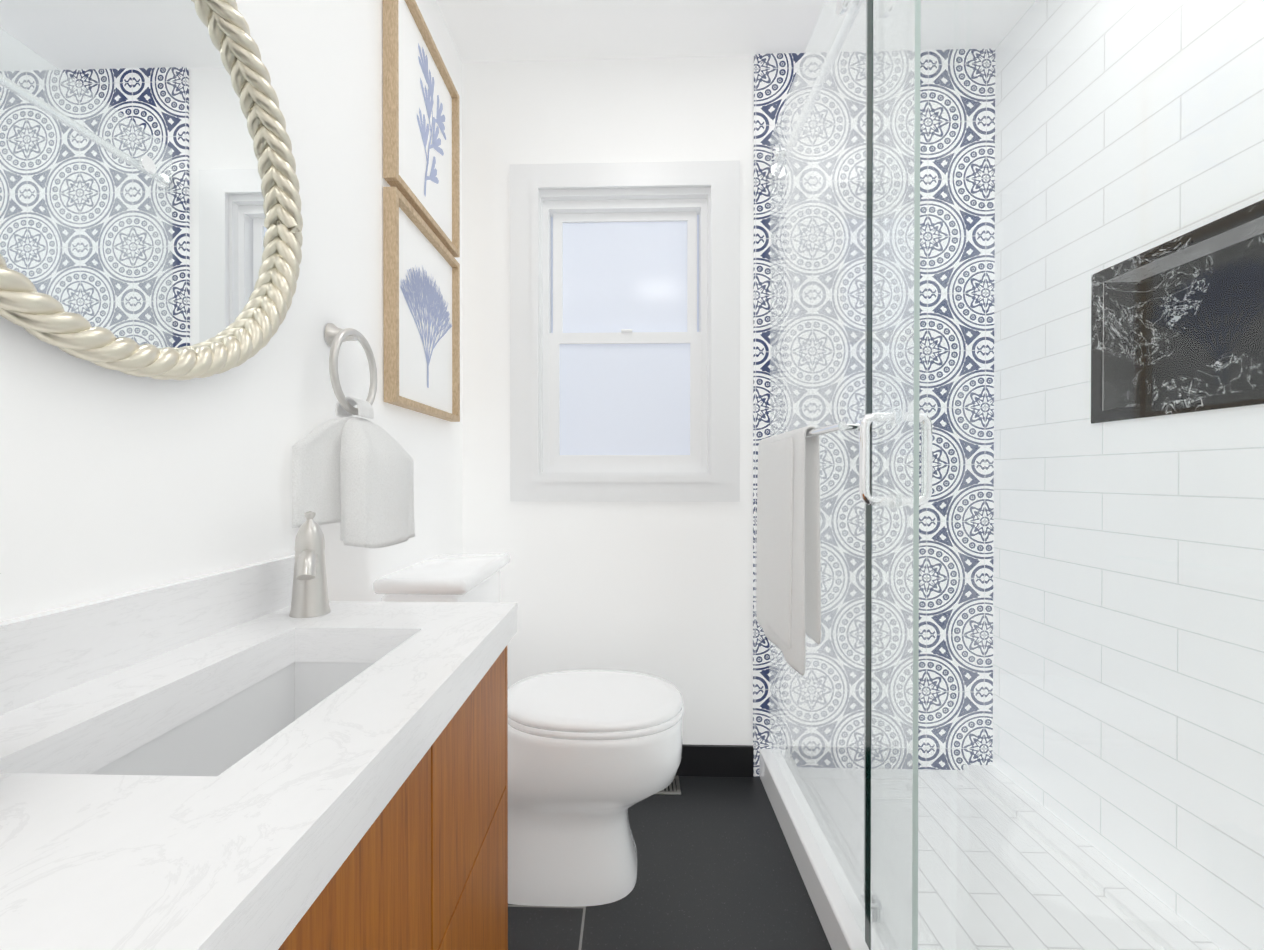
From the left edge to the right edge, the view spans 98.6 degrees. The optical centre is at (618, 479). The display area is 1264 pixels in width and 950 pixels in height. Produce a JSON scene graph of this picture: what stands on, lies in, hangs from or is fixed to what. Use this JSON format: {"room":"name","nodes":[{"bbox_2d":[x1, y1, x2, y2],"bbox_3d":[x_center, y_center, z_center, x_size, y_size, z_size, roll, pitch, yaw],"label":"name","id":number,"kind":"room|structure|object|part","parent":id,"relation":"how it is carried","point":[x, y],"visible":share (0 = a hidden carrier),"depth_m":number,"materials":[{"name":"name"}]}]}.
{"room":"bathroom","nodes":[
{"label":"bathroom","id":0,"kind":"room"},
{"bbox_2d":[0,0,462,621],"bbox_3d":[-0.650,-0.207,0.238,0.100,2.500,3.570,0,0,2],"label":"wall","id":1,"kind":"structure","parent":0,"point":[114,482],"depth_m":0.88,"materials":[{"name":"white paint"}]},
{"bbox_2d":[0,555,294,714],"bbox_3d":[-0.578,0.176,0.607,0.018,0.082,0.711,0,0,2],"label":"backsplash","id":2,"kind":"structure","parent":1,"relation":"attached to","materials":[{"name":"white stone"}]},
{"bbox_2d":[0,0,302,380],"bbox_3d":[-0.563,-0.420,0.635,0.046,0.600,0.599,0,0,2],"label":"round mirror","id":3,"kind":"object","parent":1,"relation":"attached to","point":[151,222],"visible":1,"depth_m":0.65,"materials":[{"name":"clear glass"}]},
{"bbox_2d":[324,323,377,414],"bbox_3d":[-0.545,-0.220,1.085,0.056,0.183,0.170,0,0,2],"label":"towel ring","id":4,"kind":"object","parent":1,"relation":"attached to","point":[335,336],"visible":0.96,"depth_m":1.06,"materials":[{"name":"silver metal"}]},
{"bbox_3d":[-0.547,-0.287,1.085,0.052,0.048,0.048,0,0,2],"label":"towel ring post","id":5,"kind":"part","parent":4,"relation":"part of","materials":[{"name":"silver metal"}]},
{"bbox_2d":[292,396,414,547],"bbox_3d":[-0.509,-0.015,1.082,0.118,0.295,0.299,0,0,2],"label":"hand towel","id":6,"kind":"object","parent":4,"relation":"hanging from","point":[354,476],"visible":0.9,"depth_m":1.02,"materials":[{"name":"white fabric"}]},
{"bbox_2d":[383,187,459,421],"bbox_3d":[-0.543,-0.447,1.549,0.032,0.518,0.480,0,0,2],"label":"picture","id":7,"kind":"object","parent":1,"relation":"attached to","point":[421,293],"visible":1,"depth_m":1.49,"materials":[{"name":"white paper"}]},
{"bbox_2d":[400,265,451,387],"bbox_3d":[-0.545,-0.432,1.571,0.001,0.339,0.393,0,0,2],"label":"art","id":8,"kind":"object","parent":7,"relation":"attached to","point":[425,298],"depth_m":1.54,"materials":[{"name":"blue"}]},
{"bbox_2d":[383,0,459,256],"bbox_3d":[-0.543,-0.991,1.546,0.032,0.528,0.480,0,0,2],"label":"picture","id":9,"kind":"object","parent":1,"relation":"attached to","point":[421,148],"visible":0.96,"depth_m":1.50,"materials":[{"name":"white paper"}]},
{"bbox_2d":[417,43,445,196],"bbox_3d":[-0.544,-1.007,1.597,0.001,0.411,0.235,0,0,2],"label":"art","id":10,"kind":"object","parent":9,"relation":"attached to","point":[431,91],"depth_m":1.58,"materials":[{"name":"blue"}]},
{"bbox_2d":[462,56,753,744],"bbox_3d":[0.369,-0.217,1.944,1.835,2.500,0.100,0,0,2],"label":"wall","id":11,"kind":"structure","parent":0,"point":[663,590],"depth_m":1.91,"materials":[{"name":"white paint"}]},
{"bbox_2d":[509,160,739,501],"bbox_3d":[0.023,-0.509,1.944,0.798,1.174,0.136,0,0,2],"label":"window unit","id":12,"kind":"structure","parent":11,"relation":"in","point":[624,331],"depth_m":1.94,"materials":[{"name":"white"}]},
{"bbox_3d":[0.024,-0.508,1.962,0.584,0.968,0.060,0,0,2],"label":"vinyl frame","id":13,"kind":"part","parent":12,"relation":"part of","materials":[{"name":"white plastic"}]},
{"bbox_3d":[0.024,-0.724,1.975,0.520,0.477,0.023,0,0,2],"label":"sash","id":14,"kind":"part","parent":12,"relation":"part of","materials":[{"name":"white plastic"}]},
{"bbox_3d":[0.023,-0.285,1.951,0.540,0.477,0.025,0,0,2],"label":"sash","id":15,"kind":"part","parent":12,"relation":"part of","materials":[{"name":"white glass"}]},
{"bbox_3d":[0.024,-0.727,1.975,0.452,0.411,0.004,0,0,2],"label":"glass","id":16,"kind":"part","parent":12,"relation":"part of","materials":[{"name":"white"}]},
{"bbox_3d":[0.023,-0.286,1.952,0.468,0.399,0.004,0,0,2],"label":"glass","id":17,"kind":"part","parent":12,"relation":"part of","materials":[{"name":"white glass"}]},
{"bbox_2d":[675,744,753,776],"bbox_3d":[-0.040,0.981,1.907,1.020,0.105,0.012,0,0,2],"label":"baseboard","id":18,"kind":"structure","parent":11,"relation":"attached to","point":[718,760],"depth_m":1.89,"materials":[{"name":"black tile"}]},
{"bbox_2d":[753,48,994,776],"bbox_3d":[0.877,-0.217,1.875,0.815,2.500,0.008,0,0,2],"label":"wall tile","id":19,"kind":"structure","parent":11,"relation":"attached to","point":[775,74],"depth_m":1.87,"materials":[{"name":"tile"}]},
{"bbox_2d":[508,776,831,949],"bbox_3d":[0.317,1.073,0.217,2.035,0.060,3.570,0,0,2],"label":"floor","id":20,"kind":"structure","parent":0,"point":[717,868],"depth_m":1.36,"materials":[{"name":"black tile"}]},
{"bbox_2d":[0,511,517,949],"bbox_3d":[-0.387,0.546,0.603,0.401,0.988,0.711,0,0,2],"label":"bathroom vanity","id":21,"kind":"object","parent":20,"relation":"on","point":[282,753],"visible":1,"depth_m":0.52,"materials":[{"name":"white stone"}]},
{"bbox_2d":[91,662,373,775],"bbox_3d":[-0.383,0.333,0.598,0.212,0.130,0.412,0,0,2],"label":"sink","id":22,"kind":"object","parent":21,"relation":"in","point":[211,736],"depth_m":0.67,"materials":[{"name":"white ceramic"}]},
{"bbox_2d":[289,511,330,617],"bbox_3d":[-0.489,0.134,0.852,0.074,0.165,0.104,0,0,2],"label":"faucet","id":23,"kind":"object","parent":21,"relation":"on","point":[310,599],"depth_m":0.86,"materials":[{"name":"silver metal"}]},
{"bbox_2d":[373,553,683,906],"bbox_3d":[-0.192,0.632,1.455,0.732,0.808,0.463,0,0,2],"label":"toilet","id":24,"kind":"object","parent":20,"relation":"on","point":[594,756],"visible":0.77,"depth_m":1.33,"materials":[{"name":"white ceramic"}]},
{"bbox_3d":[-0.457,0.450,1.466,0.186,0.372,0.430,0,0,2],"label":"tank","id":25,"kind":"part","parent":24,"relation":"part of","materials":[{"name":"white ceramic"}]},
{"bbox_3d":[-0.448,0.246,1.464,0.220,0.036,0.456,0,0,2],"label":"tank lid","id":26,"kind":"part","parent":24,"relation":"part of","materials":[{"name":"white ceramic"}]},
{"bbox_3d":[-0.069,0.581,1.455,0.480,0.023,0.368,0,0,2],"label":"seat lid","id":27,"kind":"part","parent":24,"relation":"part of","materials":[{"name":"white plastic"}]},
{"bbox_3d":[-0.099,0.823,1.457,0.540,0.426,0.368,0,0,2],"label":"bowl","id":28,"kind":"part","parent":24,"relation":"part of","materials":[{"name":"white ceramic"}]},
{"bbox_3d":[-0.067,0.602,1.455,0.482,0.016,0.370,0,0,2],"label":"seat","id":29,"kind":"part","parent":24,"relation":"part of","materials":[{"name":"white plastic"}]},
{"bbox_2d":[655,776,680,794],"bbox_3d":[0.078,1.030,1.837,0.260,0.006,0.105,0,0,2],"label":"floor vent","id":30,"kind":"object","parent":20,"relation":"in","point":[673,788],"visible":0.27,"depth_m":1.80,"materials":[{"name":"silver metal"}]},
{"bbox_2d":[798,767,1164,949],"bbox_3d":[0.914,1.020,1.102,0.695,0.035,1.549,0,0,2],"label":"shower floor","id":31,"kind":"structure","parent":20,"relation":"on","point":[1107,919],"depth_m":1.36,"materials":[{"name":"tile"}]},
{"bbox_2d":[963,765,1220,949],"bbox_3d":[1.211,0.993,1.093,0.100,0.020,1.549,0,0,2],"label":"ledge","id":32,"kind":"object","parent":31,"relation":"on","point":[1186,935],"depth_m":1.37,"materials":[{"name":"tile"}]},
{"bbox_2d":[759,0,1263,949],"bbox_3d":[0.528,-0.067,1.107,0.170,2.210,1.549,0,0,2],"label":"shower enclosure","id":33,"kind":"object","parent":20,"relation":"on","point":[849,910],"visible":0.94,"depth_m":1.05,"materials":[{"name":"clear glass"}]},
{"bbox_2d":[756,426,820,675],"bbox_3d":[0.457,0.169,1.520,0.061,0.597,0.482,0,0,2],"label":"bath towel","id":34,"kind":"object","parent":33,"relation":"hanging from","point":[788,579],"visible":1,"depth_m":1.36,"materials":[{"name":"white fabric"}]},
{"bbox_3d":[0.525,-1.052,1.101,0.025,0.025,1.548,0,0,2],"label":"rail","id":35,"kind":"part","parent":33,"relation":"part of","materials":[{"name":"clear glass"}]},
{"bbox_3d":[0.477,-0.107,1.126,0.050,0.016,0.016,0,0,2],"label":"towel bar post","id":36,"kind":"part","parent":33,"relation":"part of","materials":[{"name":"silver metal"}]},
{"bbox_2d":[888,494,903,508],"bbox_3d":[0.542,0.043,1.064,0.018,0.030,0.030,0,0,2],"label":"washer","id":37,"kind":"object","parent":33,"relation":"in","point":[890,497],"depth_m":1.06,"materials":[{"name":"silver metal"}]},
{"bbox_3d":[0.579,-0.040,1.062,0.064,0.184,0.019,0,0,2],"label":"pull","id":38,"kind":"part","parent":33,"relation":"part of","materials":[{"name":"silver metal"}]},
{"bbox_2d":[436,0,1035,61],"bbox_3d":[0.317,-1.487,0.202,2.035,0.060,3.570,0,0,2],"label":"ceiling","id":39,"kind":"structure","parent":0,"point":[506,30],"depth_m":1.76,"materials":[{"name":"white paint"}]},
{"bbox_2d":[993,0,1263,949],"bbox_3d":[1.313,-0.212,1.137,0.100,2.500,1.657,0,0,2],"label":"tiled wall","id":40,"kind":"structure","parent":0,"point":[1181,500],"depth_m":1.35,"materials":[{"name":"white tile"}]},
{"bbox_2d":[1091,199,1263,423],"bbox_3d":[1.310,-0.346,1.232,0.100,0.397,0.446,0,0,2],"label":"shower niche","id":41,"kind":"object","parent":40,"relation":"in","point":[1166,320],"depth_m":1.28,"materials":[{"name":"black stone"}]}
]}

